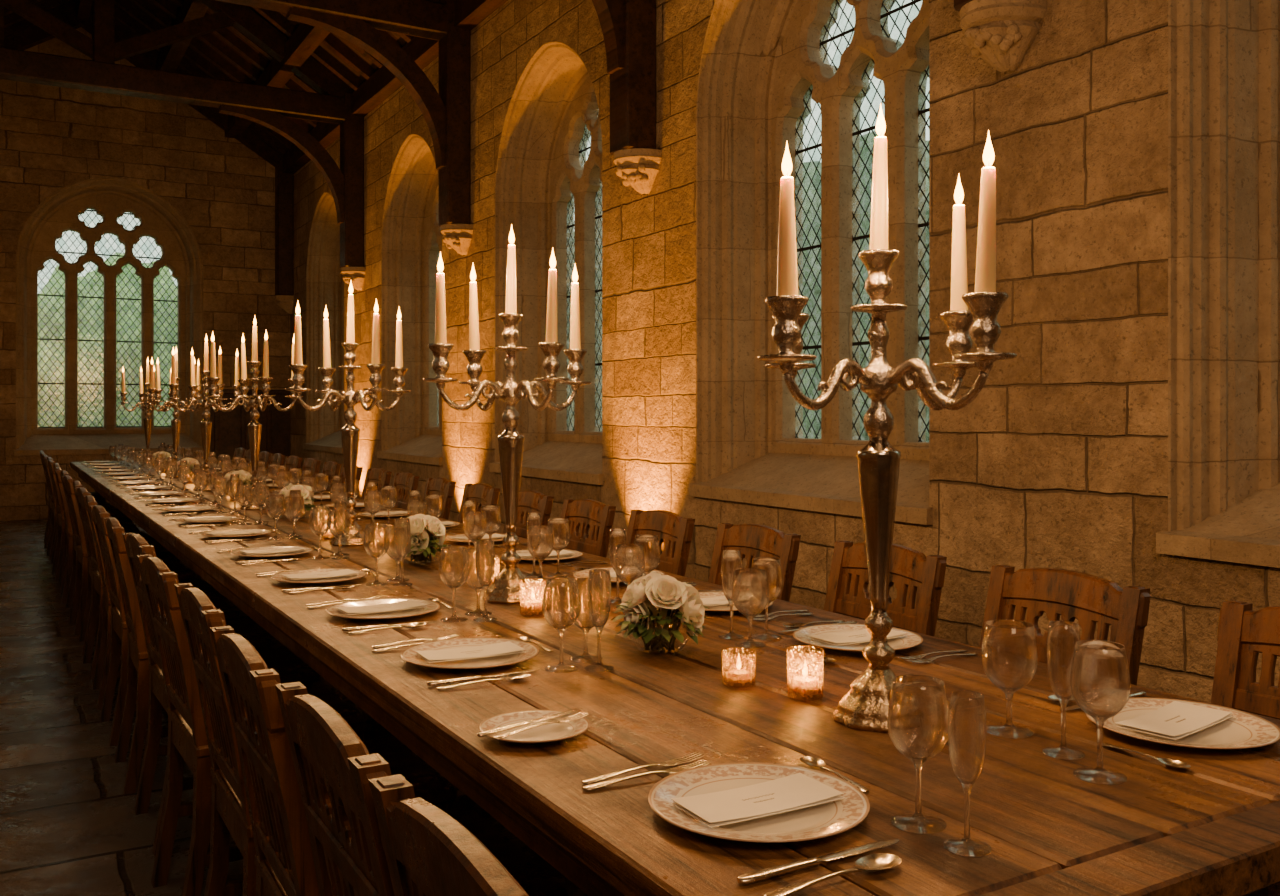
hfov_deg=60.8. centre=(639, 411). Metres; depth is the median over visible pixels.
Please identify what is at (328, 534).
votive candle
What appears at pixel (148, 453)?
champagne flute
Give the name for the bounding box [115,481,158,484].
dinner plate
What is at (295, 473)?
wine glass
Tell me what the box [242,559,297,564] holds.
soup spoon
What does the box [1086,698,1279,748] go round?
dinner plate
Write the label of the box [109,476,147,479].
dinner plate
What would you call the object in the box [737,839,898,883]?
table knife
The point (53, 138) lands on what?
wall
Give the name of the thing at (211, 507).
dinner plate
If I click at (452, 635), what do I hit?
fork
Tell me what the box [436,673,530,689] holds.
soup spoon
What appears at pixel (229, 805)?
dining chair
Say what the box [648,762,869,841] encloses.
dinner plate
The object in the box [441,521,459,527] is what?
dinner plate
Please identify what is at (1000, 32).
stone corbel
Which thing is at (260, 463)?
champagne flute
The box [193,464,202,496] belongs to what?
champagne flute
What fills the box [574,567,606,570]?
soup spoon
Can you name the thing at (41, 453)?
dining chair
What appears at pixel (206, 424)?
candelabra
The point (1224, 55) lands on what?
window
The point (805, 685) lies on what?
votive candle
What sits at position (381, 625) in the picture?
table knife
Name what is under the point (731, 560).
champagne flute
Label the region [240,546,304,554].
menu card
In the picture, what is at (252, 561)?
table knife
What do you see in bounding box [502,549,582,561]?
dinner plate
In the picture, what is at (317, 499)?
dinner plate
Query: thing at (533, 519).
champagne flute
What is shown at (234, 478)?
champagne flute
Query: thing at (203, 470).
water goblet
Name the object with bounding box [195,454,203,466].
water goblet
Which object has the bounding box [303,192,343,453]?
window
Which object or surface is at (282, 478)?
water goblet
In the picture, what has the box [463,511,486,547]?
water goblet
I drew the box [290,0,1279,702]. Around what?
wall
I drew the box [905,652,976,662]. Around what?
fork
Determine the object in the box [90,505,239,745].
dining chair
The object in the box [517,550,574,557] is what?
menu card
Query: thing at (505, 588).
candelabra
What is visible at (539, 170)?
window
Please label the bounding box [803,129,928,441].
window panes
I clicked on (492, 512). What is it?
wine glass
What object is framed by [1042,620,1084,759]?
champagne flute
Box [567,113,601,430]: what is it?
window
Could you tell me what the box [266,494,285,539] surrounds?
wine glass
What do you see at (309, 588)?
table knife
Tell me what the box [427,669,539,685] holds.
table knife
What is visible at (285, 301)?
stone corbel
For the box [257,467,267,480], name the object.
water goblet
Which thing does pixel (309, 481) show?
water goblet
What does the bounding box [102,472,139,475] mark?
dinner plate
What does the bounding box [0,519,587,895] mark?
floor
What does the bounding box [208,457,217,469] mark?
water goblet
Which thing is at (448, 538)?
dinner plate
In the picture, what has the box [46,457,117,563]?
dining chair
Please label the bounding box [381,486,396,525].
wine glass
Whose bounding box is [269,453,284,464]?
dining chair
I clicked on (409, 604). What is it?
menu card
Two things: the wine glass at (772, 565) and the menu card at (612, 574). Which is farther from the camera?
the menu card at (612, 574)
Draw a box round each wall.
[0,27,289,520]
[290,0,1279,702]
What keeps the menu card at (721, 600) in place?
on the dinner plate at (717, 608)
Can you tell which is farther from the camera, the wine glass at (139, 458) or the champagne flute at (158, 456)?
the wine glass at (139, 458)
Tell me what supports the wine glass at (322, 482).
on the dining table
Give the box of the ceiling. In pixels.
[115,0,406,148]
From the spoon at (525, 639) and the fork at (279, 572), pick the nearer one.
the spoon at (525, 639)
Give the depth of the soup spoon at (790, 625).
2.63 m
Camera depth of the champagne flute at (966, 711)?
1.29 m
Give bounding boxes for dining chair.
[39,450,99,541]
[40,452,104,552]
[42,455,109,560]
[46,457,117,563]
[47,460,123,578]
[53,463,132,589]
[55,466,139,602]
[59,471,152,607]
[62,475,163,634]
[72,481,179,654]
[75,487,195,678]
[84,495,214,708]
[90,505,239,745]
[104,517,271,794]
[122,533,319,855]
[137,554,371,895]
[174,583,456,895]
[210,626,568,895]
[233,448,246,457]
[243,449,250,471]
[259,451,272,468]
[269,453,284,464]
[275,682,394,895]
[284,456,302,471]
[299,458,320,483]
[322,461,340,490]
[340,465,362,482]
[361,468,391,498]
[368,774,528,895]
[392,472,419,509]
[423,477,455,519]
[457,483,499,522]
[503,490,553,538]
[561,499,615,557]
[626,509,694,576]
[708,523,800,601]
[824,540,946,636]
[979,565,1150,684]
[1211,601,1279,719]
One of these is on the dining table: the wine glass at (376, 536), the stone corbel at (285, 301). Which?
the wine glass at (376, 536)
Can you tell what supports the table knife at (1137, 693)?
on the dining table
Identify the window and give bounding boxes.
[14,178,202,455]
[38,209,177,427]
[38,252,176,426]
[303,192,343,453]
[377,134,442,465]
[490,42,603,484]
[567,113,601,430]
[689,0,932,524]
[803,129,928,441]
[1156,0,1279,567]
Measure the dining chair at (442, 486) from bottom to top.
0.899 m
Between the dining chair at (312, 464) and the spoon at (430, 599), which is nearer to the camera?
the spoon at (430, 599)
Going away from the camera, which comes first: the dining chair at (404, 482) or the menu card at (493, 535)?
the menu card at (493, 535)
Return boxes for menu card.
[106,472,134,473]
[114,476,144,477]
[121,481,152,482]
[131,486,165,487]
[139,491,176,493]
[150,498,192,501]
[167,506,209,509]
[184,516,232,520]
[206,529,262,534]
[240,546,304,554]
[282,569,357,579]
[336,600,426,614]
[364,511,406,514]
[416,641,524,662]
[441,521,452,524]
[451,534,504,539]
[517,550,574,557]
[585,571,655,577]
[671,773,845,827]
[700,596,728,605]
[808,629,907,645]
[1115,701,1232,739]
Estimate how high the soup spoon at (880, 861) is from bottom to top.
0.009 m
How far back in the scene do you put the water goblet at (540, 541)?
3.34 m
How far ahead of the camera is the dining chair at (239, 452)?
11.32 m
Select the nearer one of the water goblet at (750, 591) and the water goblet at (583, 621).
the water goblet at (583, 621)
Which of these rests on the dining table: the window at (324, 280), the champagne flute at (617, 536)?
the champagne flute at (617, 536)
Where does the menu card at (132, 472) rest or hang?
on the dinner plate at (128, 472)
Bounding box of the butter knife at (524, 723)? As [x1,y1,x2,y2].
[477,709,579,736]
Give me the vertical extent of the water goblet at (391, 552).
0.166 m
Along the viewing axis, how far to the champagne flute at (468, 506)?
3.91 m
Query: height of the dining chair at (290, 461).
0.899 m
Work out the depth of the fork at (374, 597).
2.96 m
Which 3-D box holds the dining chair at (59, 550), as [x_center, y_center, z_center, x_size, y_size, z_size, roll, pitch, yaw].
[-4.364,0.821,8.577,0.507,0.899,0.436,0,0,-32]
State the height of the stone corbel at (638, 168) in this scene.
0.230 m
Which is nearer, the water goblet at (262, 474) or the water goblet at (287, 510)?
the water goblet at (287, 510)
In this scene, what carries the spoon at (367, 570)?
on the dining table
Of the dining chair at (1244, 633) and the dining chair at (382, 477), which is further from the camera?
the dining chair at (382, 477)
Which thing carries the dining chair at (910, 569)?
on the floor
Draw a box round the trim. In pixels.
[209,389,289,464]
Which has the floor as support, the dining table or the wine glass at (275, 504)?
the dining table
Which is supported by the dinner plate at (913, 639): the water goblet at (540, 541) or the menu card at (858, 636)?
the menu card at (858, 636)
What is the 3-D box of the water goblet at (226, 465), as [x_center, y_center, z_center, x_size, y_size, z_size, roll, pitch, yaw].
[-3.054,0.437,8.054,0.082,0.166,0.082,0,0,-30]
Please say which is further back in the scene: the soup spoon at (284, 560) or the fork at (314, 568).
the soup spoon at (284, 560)
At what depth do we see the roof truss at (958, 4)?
4.08 m
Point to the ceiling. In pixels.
(395, 36)
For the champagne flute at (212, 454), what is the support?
on the dining table
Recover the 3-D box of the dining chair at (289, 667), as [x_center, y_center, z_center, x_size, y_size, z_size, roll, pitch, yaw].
[-1.313,0.821,3.411,0.507,0.899,0.436,0,0,-32]
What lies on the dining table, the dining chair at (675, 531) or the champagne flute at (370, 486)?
the champagne flute at (370, 486)
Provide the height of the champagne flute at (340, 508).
0.199 m
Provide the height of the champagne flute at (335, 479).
0.199 m
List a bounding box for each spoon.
[136,496,169,498]
[163,513,200,515]
[184,524,227,527]
[208,539,256,543]
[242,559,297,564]
[289,585,353,593]
[348,623,426,633]
[361,569,378,575]
[427,598,452,608]
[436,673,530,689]
[517,637,553,651]
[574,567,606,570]
[698,590,719,591]
[763,853,901,895]
[783,620,844,627]
[790,649,835,662]
[799,756,868,791]
[1047,695,1073,701]
[1103,742,1190,768]
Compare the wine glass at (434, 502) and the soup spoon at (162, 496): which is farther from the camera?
the soup spoon at (162, 496)
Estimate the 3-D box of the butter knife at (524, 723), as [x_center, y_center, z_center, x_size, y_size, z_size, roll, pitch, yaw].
[-0.176,0.502,1.769,0.210,0.007,0.017,0,0,-45]
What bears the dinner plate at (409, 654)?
on the dining table
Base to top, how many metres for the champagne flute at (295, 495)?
0.199 m
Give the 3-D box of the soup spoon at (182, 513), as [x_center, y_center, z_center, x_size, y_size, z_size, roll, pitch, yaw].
[-2.296,0.514,5.482,0.188,0.009,0.039,0,0,-30]
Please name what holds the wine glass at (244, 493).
on the dining table
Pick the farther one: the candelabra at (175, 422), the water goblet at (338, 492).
the candelabra at (175, 422)
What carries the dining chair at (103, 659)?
on the floor
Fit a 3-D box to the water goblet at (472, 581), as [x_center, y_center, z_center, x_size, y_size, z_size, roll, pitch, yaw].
[-0.416,0.437,2.808,0.082,0.166,0.082,0,0,-30]
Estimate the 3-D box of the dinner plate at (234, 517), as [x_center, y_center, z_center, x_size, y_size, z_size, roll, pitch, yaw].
[-2.025,0.510,5.131,0.286,0.018,0.286,0,0,31]
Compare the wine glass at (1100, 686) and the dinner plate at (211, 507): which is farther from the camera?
the dinner plate at (211, 507)
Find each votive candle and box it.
[322,531,333,537]
[489,557,499,585]
[520,579,545,614]
[722,647,755,684]
[787,646,823,700]
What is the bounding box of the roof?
[0,0,507,173]
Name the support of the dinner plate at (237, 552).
on the dining table
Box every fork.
[220,545,274,550]
[256,568,315,574]
[257,572,280,576]
[306,596,379,605]
[307,601,347,607]
[372,634,458,647]
[372,637,457,651]
[493,712,588,738]
[553,560,604,563]
[582,752,703,783]
[582,759,709,790]
[753,613,812,620]
[756,610,808,616]
[897,649,967,659]
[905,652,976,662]
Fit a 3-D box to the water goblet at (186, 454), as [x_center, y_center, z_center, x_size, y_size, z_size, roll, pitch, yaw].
[-3.995,0.437,9.663,0.082,0.166,0.082,0,0,-30]
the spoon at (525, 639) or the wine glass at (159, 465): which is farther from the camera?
the wine glass at (159, 465)
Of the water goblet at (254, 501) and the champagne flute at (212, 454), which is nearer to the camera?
the water goblet at (254, 501)
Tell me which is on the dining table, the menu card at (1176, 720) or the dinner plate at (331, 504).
the dinner plate at (331, 504)
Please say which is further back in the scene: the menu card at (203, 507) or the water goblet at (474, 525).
the menu card at (203, 507)
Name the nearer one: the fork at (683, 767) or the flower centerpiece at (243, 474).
the fork at (683, 767)
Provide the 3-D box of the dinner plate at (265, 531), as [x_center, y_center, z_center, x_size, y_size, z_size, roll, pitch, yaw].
[-1.686,0.510,4.553,0.286,0.018,0.286,0,0,-5]
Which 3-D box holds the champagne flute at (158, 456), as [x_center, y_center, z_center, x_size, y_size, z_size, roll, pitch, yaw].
[-3.649,0.420,8.286,0.061,0.199,0.061,0,0,-30]
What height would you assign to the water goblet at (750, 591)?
0.166 m
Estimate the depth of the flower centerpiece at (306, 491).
5.30 m
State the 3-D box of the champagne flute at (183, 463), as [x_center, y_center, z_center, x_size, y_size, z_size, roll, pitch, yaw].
[-3.021,0.420,7.220,0.061,0.199,0.061,0,0,-30]
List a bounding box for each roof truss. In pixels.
[0,0,363,267]
[4,9,293,295]
[216,0,470,226]
[592,0,655,154]
[954,0,972,10]
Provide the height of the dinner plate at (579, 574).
0.018 m
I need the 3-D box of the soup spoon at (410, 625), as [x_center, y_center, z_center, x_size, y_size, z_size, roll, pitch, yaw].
[-0.598,0.514,2.590,0.188,0.009,0.039,0,0,-28]
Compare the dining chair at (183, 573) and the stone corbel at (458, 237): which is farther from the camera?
the stone corbel at (458, 237)
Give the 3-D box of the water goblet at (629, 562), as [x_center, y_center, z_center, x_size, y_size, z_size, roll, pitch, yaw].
[-0.028,0.437,2.898,0.082,0.166,0.082,0,0,-30]
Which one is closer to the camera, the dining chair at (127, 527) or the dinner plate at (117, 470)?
the dining chair at (127, 527)
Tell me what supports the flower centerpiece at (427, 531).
on the dining table
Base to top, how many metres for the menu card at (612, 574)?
0.006 m
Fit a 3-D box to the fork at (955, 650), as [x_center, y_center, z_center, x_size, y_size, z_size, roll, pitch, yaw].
[0.622,0.514,2.317,0.200,0.009,0.024,0,0,-31]
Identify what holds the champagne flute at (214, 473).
on the dining table
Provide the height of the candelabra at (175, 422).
1.040 m
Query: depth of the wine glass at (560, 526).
3.43 m
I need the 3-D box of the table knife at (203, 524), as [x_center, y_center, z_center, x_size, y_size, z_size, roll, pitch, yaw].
[-1.972,0.514,4.960,0.233,0.008,0.019,0,0,-30]
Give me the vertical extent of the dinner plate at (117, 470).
0.018 m
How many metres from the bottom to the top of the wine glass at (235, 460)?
0.181 m
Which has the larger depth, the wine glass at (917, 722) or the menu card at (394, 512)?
the menu card at (394, 512)
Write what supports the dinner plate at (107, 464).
on the dining table
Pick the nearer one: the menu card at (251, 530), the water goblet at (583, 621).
the water goblet at (583, 621)
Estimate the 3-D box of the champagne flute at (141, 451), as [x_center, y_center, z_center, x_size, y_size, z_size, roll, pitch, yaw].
[-4.274,0.420,9.356,0.061,0.199,0.061,0,0,-30]
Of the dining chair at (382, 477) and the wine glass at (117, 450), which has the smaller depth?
the dining chair at (382, 477)
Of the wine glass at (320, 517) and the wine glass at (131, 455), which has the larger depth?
the wine glass at (131, 455)
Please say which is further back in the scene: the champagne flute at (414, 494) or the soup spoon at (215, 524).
the soup spoon at (215, 524)
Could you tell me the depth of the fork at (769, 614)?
2.79 m
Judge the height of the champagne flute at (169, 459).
0.199 m
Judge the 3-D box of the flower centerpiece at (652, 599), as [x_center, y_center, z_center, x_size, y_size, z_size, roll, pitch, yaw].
[0.047,0.435,2.372,0.219,0.168,0.208,0,0,-7]
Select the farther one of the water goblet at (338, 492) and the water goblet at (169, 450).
the water goblet at (169, 450)
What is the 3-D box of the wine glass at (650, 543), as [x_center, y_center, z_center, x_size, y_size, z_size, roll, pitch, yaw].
[0.018,0.429,2.987,0.077,0.181,0.077,0,0,-30]
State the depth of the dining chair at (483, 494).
5.64 m
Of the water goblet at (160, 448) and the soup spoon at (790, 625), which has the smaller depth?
the soup spoon at (790, 625)
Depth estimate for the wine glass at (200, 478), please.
6.12 m
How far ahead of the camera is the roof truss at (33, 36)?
14.07 m
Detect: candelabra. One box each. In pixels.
[118,363,171,467]
[147,353,202,477]
[166,340,240,490]
[204,323,302,509]
[285,291,410,546]
[423,240,590,603]
[757,129,1016,732]
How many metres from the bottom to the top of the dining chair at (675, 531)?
0.899 m
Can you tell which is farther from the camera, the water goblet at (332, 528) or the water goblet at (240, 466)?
the water goblet at (240, 466)
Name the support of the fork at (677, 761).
on the dining table
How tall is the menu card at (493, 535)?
0.006 m
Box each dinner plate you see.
[83,461,112,462]
[86,463,116,465]
[90,466,123,468]
[95,469,131,471]
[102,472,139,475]
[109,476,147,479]
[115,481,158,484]
[124,486,169,489]
[134,491,183,496]
[145,498,199,503]
[159,506,217,512]
[177,516,241,523]
[199,529,271,538]
[230,546,312,557]
[271,568,366,583]
[314,495,346,500]
[326,502,364,508]
[326,598,439,619]
[357,511,407,517]
[401,637,538,668]
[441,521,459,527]
[445,533,505,543]
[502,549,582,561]
[573,567,664,582]
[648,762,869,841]
[698,591,773,611]
[793,624,922,650]
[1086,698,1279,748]
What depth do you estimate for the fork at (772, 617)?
2.75 m
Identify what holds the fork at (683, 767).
on the dining table
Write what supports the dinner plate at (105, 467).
on the dining table
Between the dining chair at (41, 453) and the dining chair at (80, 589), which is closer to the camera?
the dining chair at (80, 589)
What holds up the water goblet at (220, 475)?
on the dining table
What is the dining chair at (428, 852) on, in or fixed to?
on the floor
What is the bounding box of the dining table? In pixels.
[70,461,1279,895]
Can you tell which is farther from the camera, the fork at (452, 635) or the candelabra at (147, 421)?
the candelabra at (147, 421)
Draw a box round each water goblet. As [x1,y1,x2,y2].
[158,446,165,451]
[166,448,173,456]
[178,450,182,460]
[184,452,193,458]
[191,469,204,495]
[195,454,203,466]
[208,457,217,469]
[208,474,221,502]
[220,460,231,474]
[227,479,242,511]
[236,463,248,471]
[252,487,269,522]
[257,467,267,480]
[276,472,289,488]
[284,496,304,536]
[301,477,316,506]
[329,509,350,555]
[330,483,346,502]
[364,490,382,523]
[386,526,410,581]
[407,500,427,516]
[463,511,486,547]
[464,548,491,615]
[527,525,553,581]
[569,578,602,662]
[614,544,644,609]
[732,568,768,647]
[981,619,1037,738]
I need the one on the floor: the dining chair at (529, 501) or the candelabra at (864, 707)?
the dining chair at (529, 501)
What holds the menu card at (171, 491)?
on the dinner plate at (178, 492)
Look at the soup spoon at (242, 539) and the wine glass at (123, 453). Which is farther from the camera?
the wine glass at (123, 453)
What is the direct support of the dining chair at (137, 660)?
on the floor
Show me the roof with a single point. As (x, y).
(304, 40)
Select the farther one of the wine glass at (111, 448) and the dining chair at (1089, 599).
the wine glass at (111, 448)
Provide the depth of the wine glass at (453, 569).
2.70 m
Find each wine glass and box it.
[109,446,116,463]
[114,447,121,465]
[120,449,128,468]
[127,451,135,472]
[135,454,144,475]
[144,456,153,480]
[153,459,164,484]
[165,463,177,490]
[178,467,190,496]
[194,472,207,504]
[213,477,227,513]
[218,454,226,476]
[232,457,241,470]
[236,485,252,524]
[248,460,258,473]
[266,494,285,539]
[267,464,278,491]
[289,468,301,484]
[309,507,330,559]
[315,473,328,506]
[344,479,358,498]
[364,523,389,585]
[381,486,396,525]
[425,494,442,517]
[438,546,469,622]
[481,505,500,556]
[542,577,579,672]
[547,518,569,577]
[634,534,660,575]
[751,557,782,639]
[887,675,947,833]
[1070,640,1130,784]
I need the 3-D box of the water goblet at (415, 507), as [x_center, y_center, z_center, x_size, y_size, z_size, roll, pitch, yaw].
[-0.889,0.437,4.363,0.082,0.166,0.082,0,0,-30]
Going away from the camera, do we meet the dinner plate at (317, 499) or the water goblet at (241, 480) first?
the water goblet at (241, 480)
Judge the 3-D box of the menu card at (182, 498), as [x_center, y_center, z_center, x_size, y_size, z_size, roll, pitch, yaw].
[-2.672,0.501,6.229,0.208,0.006,0.097,0,0,-39]
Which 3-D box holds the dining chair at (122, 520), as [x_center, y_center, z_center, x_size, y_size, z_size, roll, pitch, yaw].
[-4.044,0.821,8.061,0.507,0.899,0.436,0,0,-30]
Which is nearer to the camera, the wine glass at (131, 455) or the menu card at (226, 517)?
the menu card at (226, 517)
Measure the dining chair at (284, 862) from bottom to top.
0.899 m
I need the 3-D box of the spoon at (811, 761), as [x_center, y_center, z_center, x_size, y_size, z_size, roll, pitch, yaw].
[0.276,0.515,1.555,0.031,0.007,0.150,0,0,-26]
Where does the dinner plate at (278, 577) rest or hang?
on the dining table
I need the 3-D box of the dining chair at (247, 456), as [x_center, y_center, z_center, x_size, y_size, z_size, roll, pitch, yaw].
[-4.059,0.821,10.712,0.507,0.899,0.436,0,0,-32]
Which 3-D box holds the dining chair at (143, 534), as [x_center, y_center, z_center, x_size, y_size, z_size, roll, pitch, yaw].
[-3.441,0.821,7.028,0.507,0.899,0.436,0,0,-31]
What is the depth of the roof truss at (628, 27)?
6.28 m
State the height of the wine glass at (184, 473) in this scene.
0.181 m
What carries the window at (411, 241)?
in the wall at (1059, 460)
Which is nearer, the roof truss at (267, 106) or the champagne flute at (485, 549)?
the champagne flute at (485, 549)
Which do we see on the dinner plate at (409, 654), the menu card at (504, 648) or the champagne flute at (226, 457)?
the menu card at (504, 648)
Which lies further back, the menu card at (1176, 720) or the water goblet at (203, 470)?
the water goblet at (203, 470)
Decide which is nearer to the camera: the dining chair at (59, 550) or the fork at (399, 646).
the fork at (399, 646)
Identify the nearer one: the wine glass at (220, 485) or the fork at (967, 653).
the fork at (967, 653)
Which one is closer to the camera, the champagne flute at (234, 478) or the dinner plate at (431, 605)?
the dinner plate at (431, 605)
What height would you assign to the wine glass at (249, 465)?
0.181 m
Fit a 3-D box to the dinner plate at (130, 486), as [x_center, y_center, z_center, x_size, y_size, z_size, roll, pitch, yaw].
[-3.295,0.510,7.296,0.286,0.018,0.286,0,0,38]
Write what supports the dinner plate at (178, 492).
on the dining table
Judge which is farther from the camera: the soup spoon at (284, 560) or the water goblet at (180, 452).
the water goblet at (180, 452)
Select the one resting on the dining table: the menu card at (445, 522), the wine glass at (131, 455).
the wine glass at (131, 455)
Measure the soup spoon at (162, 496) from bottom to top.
0.009 m
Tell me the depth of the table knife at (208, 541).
4.35 m
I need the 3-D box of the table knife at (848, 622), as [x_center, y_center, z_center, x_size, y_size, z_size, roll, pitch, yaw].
[0.426,0.514,2.611,0.233,0.008,0.019,0,0,-29]
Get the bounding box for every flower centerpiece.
[153,451,170,459]
[177,458,201,474]
[224,470,251,484]
[279,484,315,517]
[405,514,446,563]
[612,572,709,653]
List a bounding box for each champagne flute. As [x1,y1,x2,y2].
[138,449,144,472]
[147,452,152,475]
[155,454,162,480]
[166,457,173,484]
[179,460,187,490]
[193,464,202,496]
[209,452,215,456]
[209,469,219,504]
[224,455,229,459]
[229,474,240,512]
[239,458,245,462]
[254,481,267,524]
[258,461,264,466]
[278,465,285,471]
[288,490,302,538]
[302,470,310,476]
[332,476,340,482]
[332,502,348,559]
[365,482,376,526]
[392,518,412,585]
[409,490,420,499]
[462,501,475,547]
[473,539,496,621]
[526,513,543,576]
[584,569,613,671]
[609,528,626,603]
[718,550,744,638]
[943,690,991,856]
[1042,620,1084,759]
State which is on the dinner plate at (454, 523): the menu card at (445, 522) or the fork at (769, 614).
the menu card at (445, 522)
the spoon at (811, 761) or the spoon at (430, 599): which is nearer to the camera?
the spoon at (811, 761)
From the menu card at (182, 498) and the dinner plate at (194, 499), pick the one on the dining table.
the dinner plate at (194, 499)
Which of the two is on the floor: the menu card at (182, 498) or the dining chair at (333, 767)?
the dining chair at (333, 767)
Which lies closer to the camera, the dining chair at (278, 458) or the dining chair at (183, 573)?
the dining chair at (183, 573)
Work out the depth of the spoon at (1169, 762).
1.61 m
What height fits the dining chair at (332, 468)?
0.899 m
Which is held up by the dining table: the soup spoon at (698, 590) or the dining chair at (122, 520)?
the soup spoon at (698, 590)
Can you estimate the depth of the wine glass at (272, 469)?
7.05 m
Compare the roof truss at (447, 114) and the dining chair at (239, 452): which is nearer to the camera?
the roof truss at (447, 114)
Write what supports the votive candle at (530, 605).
on the dining table
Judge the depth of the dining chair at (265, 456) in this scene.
10.23 m
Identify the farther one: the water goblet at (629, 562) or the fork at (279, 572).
the fork at (279, 572)
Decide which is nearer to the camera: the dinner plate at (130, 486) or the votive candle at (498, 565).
the votive candle at (498, 565)
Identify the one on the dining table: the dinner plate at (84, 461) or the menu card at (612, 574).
the dinner plate at (84, 461)
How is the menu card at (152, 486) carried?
on the dinner plate at (130, 486)
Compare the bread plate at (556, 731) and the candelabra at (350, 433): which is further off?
the candelabra at (350, 433)
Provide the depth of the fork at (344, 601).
2.90 m
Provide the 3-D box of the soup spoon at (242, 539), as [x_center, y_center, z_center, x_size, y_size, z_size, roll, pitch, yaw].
[-1.619,0.514,4.343,0.188,0.009,0.039,0,0,-33]
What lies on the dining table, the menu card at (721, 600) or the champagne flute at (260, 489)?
the champagne flute at (260, 489)
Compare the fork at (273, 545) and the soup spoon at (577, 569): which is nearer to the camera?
the soup spoon at (577, 569)
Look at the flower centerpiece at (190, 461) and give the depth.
8.36 m
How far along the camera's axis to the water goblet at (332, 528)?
3.94 m
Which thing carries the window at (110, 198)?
in the wall at (53, 138)
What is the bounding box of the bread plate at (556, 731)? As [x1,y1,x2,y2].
[479,710,588,743]
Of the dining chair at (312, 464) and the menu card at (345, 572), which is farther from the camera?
the dining chair at (312, 464)
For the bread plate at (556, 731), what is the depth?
1.77 m
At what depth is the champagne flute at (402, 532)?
3.27 m
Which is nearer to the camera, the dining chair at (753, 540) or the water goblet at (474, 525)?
the dining chair at (753, 540)
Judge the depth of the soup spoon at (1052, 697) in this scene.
1.96 m
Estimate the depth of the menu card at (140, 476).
8.36 m
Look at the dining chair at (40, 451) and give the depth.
10.70 m
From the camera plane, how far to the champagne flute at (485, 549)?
2.71 m
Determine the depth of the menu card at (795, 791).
1.41 m
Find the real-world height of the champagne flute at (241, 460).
0.199 m
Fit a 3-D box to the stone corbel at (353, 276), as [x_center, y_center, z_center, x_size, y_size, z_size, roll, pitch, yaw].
[-3.033,-1.395,11.461,0.209,0.230,0.326,0,0,-30]
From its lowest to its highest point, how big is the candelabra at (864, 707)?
1.040 m
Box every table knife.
[162,512,210,514]
[178,524,214,526]
[204,538,261,542]
[235,558,303,563]
[281,584,361,591]
[342,621,434,630]
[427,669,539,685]
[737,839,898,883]
[779,621,856,631]
[1059,691,1145,710]
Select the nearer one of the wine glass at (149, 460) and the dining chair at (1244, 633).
the dining chair at (1244, 633)
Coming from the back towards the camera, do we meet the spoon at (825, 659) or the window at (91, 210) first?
the window at (91, 210)
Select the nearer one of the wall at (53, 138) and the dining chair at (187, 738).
the dining chair at (187, 738)
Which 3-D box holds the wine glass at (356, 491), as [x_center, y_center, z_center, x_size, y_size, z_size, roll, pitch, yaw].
[-1.451,0.429,5.486,0.077,0.181,0.077,0,0,-30]
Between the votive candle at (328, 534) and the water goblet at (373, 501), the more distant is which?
the water goblet at (373, 501)
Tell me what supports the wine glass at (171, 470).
on the dining table
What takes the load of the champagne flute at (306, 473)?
on the dining table
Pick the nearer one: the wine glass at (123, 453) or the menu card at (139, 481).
the menu card at (139, 481)
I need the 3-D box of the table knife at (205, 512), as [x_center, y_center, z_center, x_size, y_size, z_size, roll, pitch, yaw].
[-2.296,0.514,5.527,0.233,0.008,0.019,0,0,-32]
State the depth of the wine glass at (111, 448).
10.93 m
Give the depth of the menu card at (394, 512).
5.40 m
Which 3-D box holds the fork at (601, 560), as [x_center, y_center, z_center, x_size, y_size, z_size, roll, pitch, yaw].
[-0.211,0.514,3.731,0.200,0.009,0.024,0,0,-30]
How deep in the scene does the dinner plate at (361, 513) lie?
5.39 m
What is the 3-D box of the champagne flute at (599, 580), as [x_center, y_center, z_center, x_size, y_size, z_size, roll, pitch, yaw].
[-0.082,0.420,2.209,0.061,0.199,0.061,0,0,-30]
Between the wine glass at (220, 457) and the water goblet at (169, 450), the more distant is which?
the water goblet at (169, 450)
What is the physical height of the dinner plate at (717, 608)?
0.018 m
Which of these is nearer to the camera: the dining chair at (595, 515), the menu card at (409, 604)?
the menu card at (409, 604)
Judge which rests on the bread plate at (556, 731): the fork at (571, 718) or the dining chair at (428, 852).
the fork at (571, 718)
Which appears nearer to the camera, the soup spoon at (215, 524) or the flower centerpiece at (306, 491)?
the soup spoon at (215, 524)
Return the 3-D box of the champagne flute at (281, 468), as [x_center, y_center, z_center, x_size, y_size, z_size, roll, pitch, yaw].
[-2.145,0.420,6.537,0.061,0.199,0.061,0,0,-30]
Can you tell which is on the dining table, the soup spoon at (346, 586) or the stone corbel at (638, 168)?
the soup spoon at (346, 586)
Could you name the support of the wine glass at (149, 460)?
on the dining table
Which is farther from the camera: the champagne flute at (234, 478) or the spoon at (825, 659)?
the champagne flute at (234, 478)
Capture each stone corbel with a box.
[275,295,292,313]
[341,267,365,290]
[441,224,472,255]
[613,148,661,194]
[960,0,1046,73]
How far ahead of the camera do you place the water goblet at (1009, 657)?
1.74 m

